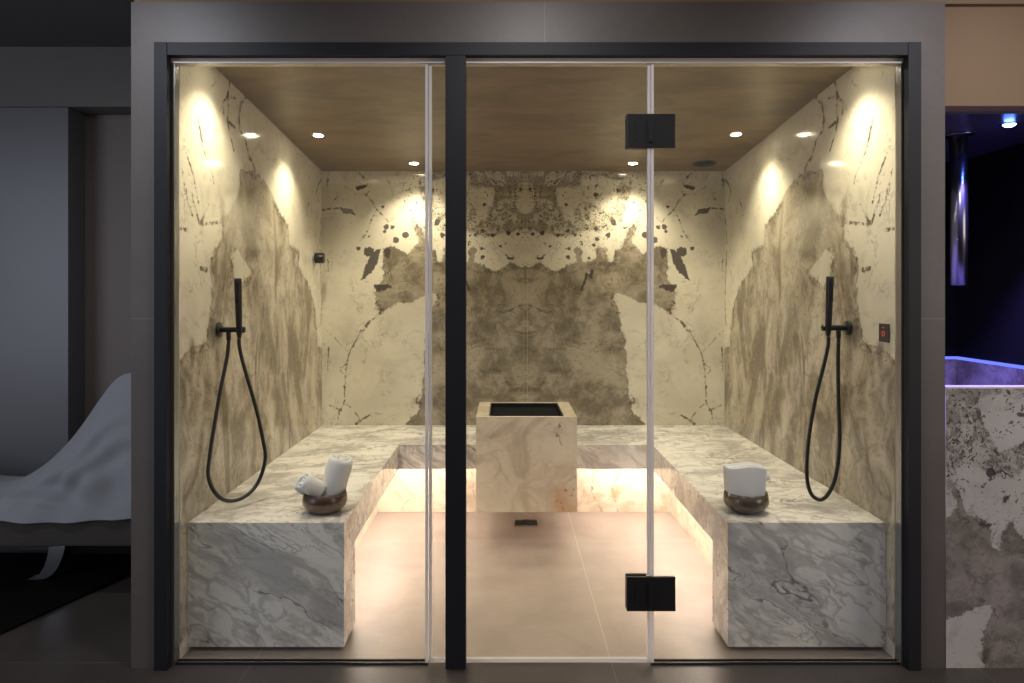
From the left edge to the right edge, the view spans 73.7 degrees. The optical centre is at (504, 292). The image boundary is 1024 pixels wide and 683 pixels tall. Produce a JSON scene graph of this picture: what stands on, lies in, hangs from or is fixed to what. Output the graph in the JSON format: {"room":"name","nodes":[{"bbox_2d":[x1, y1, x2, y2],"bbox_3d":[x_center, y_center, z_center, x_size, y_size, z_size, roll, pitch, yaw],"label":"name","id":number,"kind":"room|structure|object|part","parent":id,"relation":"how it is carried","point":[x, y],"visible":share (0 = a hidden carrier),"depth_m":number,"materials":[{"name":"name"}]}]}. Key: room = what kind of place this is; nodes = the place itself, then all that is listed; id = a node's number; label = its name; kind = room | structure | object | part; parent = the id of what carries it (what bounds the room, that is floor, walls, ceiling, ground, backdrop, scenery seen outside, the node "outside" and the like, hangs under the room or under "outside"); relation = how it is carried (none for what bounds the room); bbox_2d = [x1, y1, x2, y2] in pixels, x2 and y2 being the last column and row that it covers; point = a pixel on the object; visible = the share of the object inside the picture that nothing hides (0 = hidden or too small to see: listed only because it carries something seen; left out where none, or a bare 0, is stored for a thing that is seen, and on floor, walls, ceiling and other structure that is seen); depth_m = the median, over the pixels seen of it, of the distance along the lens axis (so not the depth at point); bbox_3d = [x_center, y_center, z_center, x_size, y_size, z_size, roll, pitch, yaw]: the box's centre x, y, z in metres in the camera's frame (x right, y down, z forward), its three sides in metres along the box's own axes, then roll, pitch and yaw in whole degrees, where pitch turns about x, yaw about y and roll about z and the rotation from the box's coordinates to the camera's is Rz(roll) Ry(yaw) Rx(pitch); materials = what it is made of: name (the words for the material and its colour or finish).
{"room":"spa","nodes":[
{"label":"spa","id":0,"kind":"room"},
{"bbox_2d":[0,107,83,549],"bbox_3d":[-3.683,0.193,3.770,2.633,2.395,0.140,0,0,0],"label":"wall","id":1,"kind":"structure","parent":0,"point":[42,148],"depth_m":3.70,"materials":[{"name":"grey paint"}]},
{"bbox_2d":[0,47,130,114],"bbox_3d":[-3.195,-1.169,3.840,3.610,0.323,0.300,0,0,0],"label":"beam","id":2,"kind":"structure","parent":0,"point":[84,80],"depth_m":3.69,"materials":[{"name":"grey paint"}]},
{"bbox_2d":[0,0,133,46],"bbox_3d":[-0.250,-1.370,2.850,9.500,0.080,3.300,0,0,0],"label":"ceiling","id":3,"kind":"structure","parent":0,"point":[23,23],"depth_m":3.36,"materials":[{"name":"paint"}]},
{"bbox_2d":[84,115,130,421],"bbox_3d":[-3.195,0.193,3.900,3.610,2.395,0.100,0,0,0],"label":"wall","id":4,"kind":"structure","parent":0,"point":[107,138],"depth_m":3.85,"materials":[{"name":"grey paint"}]},
{"bbox_2d":[179,67,321,658],"bbox_3d":[-1.308,0.160,3.595,0.150,2.460,2.009,0,0,0],"label":"wall","id":5,"kind":"structure","parent":0,"point":[250,199],"depth_m":3.17,"materials":[{"name":"beige stone"}]},
{"bbox_2d":[206,278,266,502],"bbox_3d":[-1.127,0.401,2.866,0.209,0.928,0.201,0,0,0],"label":"shower","id":6,"kind":"object","parent":5,"relation":"attached to","point":[220,329],"visible":1,"depth_m":2.90,"materials":[{"name":"black metal"}]},
{"bbox_2d":[226,332,230,343],"bbox_3d":[-1.188,0.194,2.935,0.020,0.052,0.020,0,0,0],"label":"outlet","id":7,"kind":"object","parent":6,"relation":"attached to","point":[228,334],"depth_m":2.93,"materials":[{"name":"black metal"}]},
{"bbox_3d":[-1.169,0.158,2.935,0.104,0.027,0.027,0,0,0],"label":"holder arm","id":8,"kind":"part","parent":6,"relation":"part of","materials":[{"name":"black metal"}]},
{"bbox_3d":[-1.133,-0.001,2.885,0.018,0.090,0.009,0,0,0],"label":"spray plate","id":9,"kind":"part","parent":6,"relation":"part of","materials":[{"name":"metal"}]},
{"bbox_2d":[312,252,324,263],"bbox_3d":[-1.199,-0.225,4.400,0.065,0.080,0.080,0,0,0],"label":"sensor","id":10,"kind":"object","parent":5,"relation":"attached to","point":[316,257],"visible":1,"depth_m":4.37,"materials":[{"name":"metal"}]},
{"bbox_2d":[0,499,1023,682],"bbox_3d":[-0.250,1.420,0.759,9.500,0.060,7.919,0,0,0],"label":"floor","id":11,"kind":"structure","parent":0,"point":[555,588],"depth_m":2.83,"materials":[{"name":"beige stone"}]},
{"bbox_2d":[0,552,130,634],"bbox_3d":[-2.680,1.384,3.140,1.839,0.012,1.040,0,0,0],"label":"rug","id":12,"kind":"object","parent":11,"relation":"on","point":[23,600],"visible":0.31,"depth_m":3.27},
{"bbox_2d":[0,373,130,579],"bbox_3d":[-2.329,0.879,3.264,1.581,0.994,0.584,0,0,0],"label":"lounge chair","id":13,"kind":"object","parent":12,"relation":"on","point":[81,496],"visible":0.69,"depth_m":3.04,"materials":[{"name":"fabric"}]},
{"bbox_2d":[0,519,130,545],"bbox_3d":[-2.288,1.040,3.271,1.405,0.150,0.529,0,0,0],"label":"frame","id":14,"kind":"object","parent":13,"relation":"on","point":[91,532],"depth_m":3.01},
{"bbox_2d":[513,519,538,526],"bbox_3d":[0.128,1.387,4.120,0.152,0.004,0.120,0,0,0],"label":"floor drain","id":15,"kind":"object","parent":11,"relation":"on","point":[517,522],"visible":1,"depth_m":4.12,"materials":[{"name":"metal"}]},
{"bbox_2d":[187,425,885,646],"bbox_3d":[0.123,1.140,3.623,2.709,0.500,1.951,0,0,0],"label":"stone bench","id":16,"kind":"object","parent":11,"relation":"on","point":[264,570],"visible":0.67,"depth_m":2.65,"materials":[{"name":"white stone"}]},
{"bbox_3d":[-0.928,1.201,2.746,0.608,0.342,0.198,0,0,0],"label":"panel","id":17,"kind":"part","parent":16,"relation":"part of","materials":[{"name":"white stone"}]},
{"bbox_2d":[302,489,347,514],"bbox_3d":[-0.735,0.848,2.790,0.180,0.083,0.180,0,0,0],"label":"bowl","id":18,"kind":"object","parent":16,"relation":"on","point":[320,505],"visible":0.77,"depth_m":2.72,"materials":[{"name":"brown wood"}]},
{"bbox_2d":[294,473,325,495],"bbox_3d":[-0.785,0.783,2.757,0.126,0.118,0.083,0,0,-42],"label":"rolled towel","id":19,"kind":"object","parent":18,"relation":"in","point":[306,483],"visible":0.99,"depth_m":2.73,"materials":[{"name":"white fabric"}]},
{"bbox_2d":[321,455,352,495],"bbox_3d":[-0.698,0.762,2.827,0.132,0.189,0.114,0,0,-10],"label":"rolled towel","id":20,"kind":"object","parent":18,"relation":"in","point":[338,468],"visible":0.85,"depth_m":2.78,"materials":[{"name":"white fabric"}]},
{"bbox_3d":[-0.825,1.210,3.590,0.030,0.359,1.487,0,0,0],"label":"panel","id":21,"kind":"part","parent":16,"relation":"part of","materials":[{"name":"beige stone"}]},
{"bbox_3d":[0.120,1.210,4.349,1.860,0.359,0.030,0,0,0],"label":"panel","id":22,"kind":"part","parent":16,"relation":"part of","materials":[{"name":"beige stone"}]},
{"bbox_2d":[476,402,576,511],"bbox_3d":[0.118,0.942,4.010,0.555,0.522,0.520,0,0,0],"label":"heater","id":23,"kind":"object","parent":16,"relation":"on","point":[526,452],"visible":1,"depth_m":3.75,"materials":[{"name":"beige stone"}]},
{"bbox_2d":[489,403,562,415],"bbox_3d":[0.118,0.737,4.010,0.413,0.105,0.456,0,0,0],"label":"tray","id":24,"kind":"object","parent":23,"relation":"on","point":[495,409],"depth_m":4.14,"materials":[{"name":"black metal"}]},
{"bbox_3d":[0.123,0.960,3.623,2.709,0.140,1.951,0,0,0],"label":"seat","id":25,"kind":"part","parent":16,"relation":"part of","materials":[{"name":"white stone"}]},
{"bbox_3d":[1.065,1.210,3.590,0.030,0.359,1.487,0,0,0],"label":"panel","id":26,"kind":"part","parent":16,"relation":"part of","materials":[{"name":"beige stone"}]},
{"bbox_2d":[723,490,769,514],"bbox_3d":[0.984,0.849,2.790,0.180,0.081,0.180,0,0,0],"label":"bowl","id":27,"kind":"object","parent":16,"relation":"on","point":[736,503],"visible":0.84,"depth_m":2.72,"materials":[{"name":"brown wood"}]},
{"bbox_2d":[723,462,766,496],"bbox_3d":[0.976,0.773,2.783,0.156,0.154,0.073,0,0,0],"label":"folded towel","id":28,"kind":"object","parent":27,"relation":"in","point":[748,479],"visible":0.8,"depth_m":2.75,"materials":[{"name":"white fabric"}]},
{"bbox_3d":[1.171,1.201,2.746,0.613,0.342,0.198,0,0,0],"label":"panel","id":29,"kind":"part","parent":16,"relation":"part of","materials":[{"name":"white stone"}]},
{"bbox_2d":[945,356,1023,667],"bbox_3d":[2.016,0.863,3.074,0.764,1.054,1.088,0,0,0],"label":"tub","id":30,"kind":"object","parent":11,"relation":"on","point":[984,399],"visible":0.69,"depth_m":2.53,"materials":[{"name":"grey stone"}]},
{"bbox_3d":[2.016,0.719,3.603,0.704,0.742,0.030,0,0,0],"label":"panel","id":31,"kind":"part","parent":30,"relation":"part of","materials":[{"name":"purple"}]},
{"bbox_2d":[952,356,1023,368],"bbox_3d":[2.382,0.342,3.101,0.029,0.012,1.032,0,0,0],"label":"light","id":32,"kind":"object","parent":30,"relation":"on","point":[955,359],"depth_m":3.38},
{"bbox_3d":[2.383,0.719,3.100,0.030,0.742,1.036,0,0,0],"label":"panel","id":33,"kind":"part","parent":30,"relation":"part of","materials":[{"name":"purple"}]},
{"bbox_2d":[322,171,723,498],"bbox_3d":[0.123,0.160,4.659,2.711,2.460,0.120,0,0,0],"label":"wall","id":34,"kind":"structure","parent":0,"point":[556,261],"depth_m":4.60,"materials":[{"name":"beige stone"}]},
{"bbox_2d":[215,67,851,170],"bbox_3d":[0.123,-0.933,3.595,2.711,0.226,2.009,0,0,0],"label":"ceiling","id":35,"kind":"structure","parent":0,"point":[369,118],"depth_m":3.44,"materials":[{"name":"brown wood"}]},
{"bbox_2d":[312,133,324,137],"bbox_3d":[-1.046,-0.881,3.823,0.072,0.010,0.072,0,0,-6],"label":"recessed light","id":36,"kind":"object","parent":35,"relation":"in","point":[318,135],"visible":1,"depth_m":3.82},
{"bbox_2d":[408,162,419,164],"bbox_3d":[-0.586,-0.834,4.398,0.072,0.010,0.072,0,0,-6],"label":"recessed light","id":37,"kind":"object","parent":35,"relation":"in","point":[410,163],"visible":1,"depth_m":4.40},
{"bbox_2d":[627,162,638,164],"bbox_3d":[0.824,-0.834,4.398,0.072,0.010,0.072,0,0,-6],"label":"recessed light","id":38,"kind":"object","parent":35,"relation":"in","point":[629,163],"visible":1,"depth_m":4.40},
{"bbox_2d":[692,160,716,166],"bbox_3d":[1.285,-0.834,4.400,0.155,0.017,0.155,0,0,5],"label":"ceiling speaker","id":39,"kind":"object","parent":35,"relation":"attached to","point":[703,163],"visible":1,"depth_m":4.39,"materials":[{"name":"plastic"}]},
{"bbox_2d":[694,161,714,165],"bbox_3d":[1.285,-0.834,4.400,0.130,0.004,0.130,0,-5,0],"label":"grille","id":40,"kind":"object","parent":39,"relation":"attached to","point":[698,163],"depth_m":4.39,"materials":[{"name":"metal"}]},
{"bbox_2d":[729,132,742,136],"bbox_3d":[1.287,-0.883,3.805,0.072,0.010,0.072,0,0,-6],"label":"recessed light","id":41,"kind":"object","parent":35,"relation":"in","point":[735,134],"visible":1,"depth_m":3.80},
{"bbox_2d":[131,0,1023,667],"bbox_3d":[1.558,0.030,2.590,5.885,2.720,0.120,0,0,0],"label":"wall","id":42,"kind":"structure","parent":0,"point":[151,22],"depth_m":2.53,"materials":[{"name":"grey tile"}]},
{"bbox_2d":[425,64,428,662],"bbox_3d":[-0.760,0.267,2.565,0.944,2.245,0.022,0,0,0],"label":"glass panel","id":43,"kind":"object","parent":42,"relation":"attached to","point":[426,65],"visible":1,"depth_m":2.55,"materials":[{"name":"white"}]},
{"bbox_2d":[154,42,920,670],"bbox_3d":[0.120,0.233,2.549,2.823,2.313,0.073,0,0,0],"label":"frame","id":44,"kind":"object","parent":42,"relation":"attached to","point":[168,56],"visible":0.99,"depth_m":2.51,"materials":[{"name":"metal"}]},
{"bbox_3d":[-1.268,0.233,2.549,0.047,2.313,0.073,0,0,0],"label":"post","id":45,"kind":"part","parent":44,"relation":"part of","materials":[{"name":"metal"}]},
{"bbox_3d":[0.120,-0.900,2.550,2.728,0.048,0.071,0,0,0],"label":"head rail","id":46,"kind":"part","parent":44,"relation":"part of","materials":[{"name":"metal"}]},
{"bbox_3d":[1.508,0.233,2.549,0.047,2.313,0.073,0,0,0],"label":"post","id":47,"kind":"part","parent":44,"relation":"part of","materials":[{"name":"metal"}]},
{"bbox_2d":[429,55,674,668],"bbox_3d":[0.176,0.255,2.544,0.920,2.254,0.078,0,0,0],"label":"door","id":48,"kind":"structure","parent":42,"relation":"in","point":[648,593],"depth_m":2.50,"materials":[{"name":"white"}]},
{"bbox_3d":[0.130,0.260,2.565,0.804,2.220,0.010,0,0,0],"label":"pane","id":49,"kind":"part","parent":48,"relation":"part of","materials":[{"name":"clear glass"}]},
{"bbox_3d":[0.493,1.123,2.577,0.078,0.128,0.012,0,0,0],"label":"plate","id":50,"kind":"part","parent":48,"relation":"part of","materials":[{"name":"black metal"}]},
{"bbox_3d":[0.493,-0.605,2.577,0.078,0.128,0.012,0,0,0],"label":"plate","id":51,"kind":"part","parent":48,"relation":"part of","materials":[{"name":"black metal"}]},
{"bbox_2d":[650,64,653,662],"bbox_3d":[1.012,0.266,2.565,0.931,2.244,0.022,0,0,0],"label":"glass panel","id":52,"kind":"object","parent":42,"relation":"attached to","point":[651,65],"visible":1,"depth_m":2.55,"materials":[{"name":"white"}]},
{"bbox_2d":[724,67,895,658],"bbox_3d":[1.553,0.160,3.595,0.150,2.460,2.009,0,0,0],"label":"wall","id":53,"kind":"structure","parent":0,"point":[814,200],"depth_m":3.20,"materials":[{"name":"beige stone"}]},
{"bbox_2d":[805,276,851,501],"bbox_3d":[1.383,0.406,2.916,0.203,0.954,0.072,0,0,-10],"label":"shower","id":54,"kind":"object","parent":53,"relation":"attached to","point":[828,327],"visible":1,"depth_m":2.91,"materials":[{"name":"black metal"}]},
{"bbox_3d":[1.378,-0.009,2.885,0.018,0.090,0.009,0,0,0],"label":"spray plate","id":55,"kind":"part","parent":54,"relation":"part of","materials":[{"name":"metal"}]},
{"bbox_3d":[1.414,0.150,2.935,0.104,0.027,0.027,0,0,0],"label":"holder arm","id":56,"kind":"part","parent":54,"relation":"part of","materials":[{"name":"black metal"}]},
{"bbox_2d":[836,330,840,341],"bbox_3d":[1.433,0.186,2.935,0.020,0.052,0.020,0,0,0],"label":"outlet","id":57,"kind":"object","parent":54,"relation":"attached to","point":[838,332],"depth_m":2.93,"materials":[{"name":"black metal"}]},
{"bbox_2d":[879,323,889,342],"bbox_3d":[1.473,0.155,2.655,0.007,0.072,0.068,0,0,0],"label":"control panel","id":58,"kind":"object","parent":53,"relation":"attached to","point":[884,329],"visible":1,"depth_m":2.65,"materials":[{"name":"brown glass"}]},
{"bbox_2d":[945,162,957,355],"bbox_3d":[2.020,0.347,3.670,0.760,2.085,0.100,0,0,0],"label":"wall","id":59,"kind":"structure","parent":0,"point":[951,291],"depth_m":3.62,"materials":[{"name":"paint"}]},
{"bbox_2d":[945,112,1023,161],"bbox_3d":[2.166,-0.723,3.186,1.068,0.054,1.069,0,0,0],"label":"ceiling","id":60,"kind":"structure","parent":0,"point":[988,137],"depth_m":2.91,"materials":[{"name":"paint"}]},
{"bbox_2d":[945,131,974,284],"bbox_3d":[1.985,-0.364,2.990,0.116,0.662,0.116,0,0,0],"label":"spout","id":61,"kind":"object","parent":60,"relation":"hanging from","point":[958,141],"visible":0.95,"depth_m":2.96,"materials":[{"name":"metal"}]},
{"bbox_2d":[999,122,1019,126],"bbox_3d":[2.075,-0.689,2.810,0.070,0.012,0.070,0,0,0],"label":"recessed light","id":62,"kind":"object","parent":60,"relation":"attached to","point":[1009,124],"visible":1,"depth_m":2.80,"materials":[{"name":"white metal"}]},
{"bbox_2d":[958,143,1023,365],"bbox_3d":[2.450,0.347,3.190,0.100,2.085,1.060,0,0,0],"label":"wall","id":63,"kind":"structure","parent":0,"point":[991,305],"depth_m":3.35,"materials":[{"name":"paint"}]}
]}

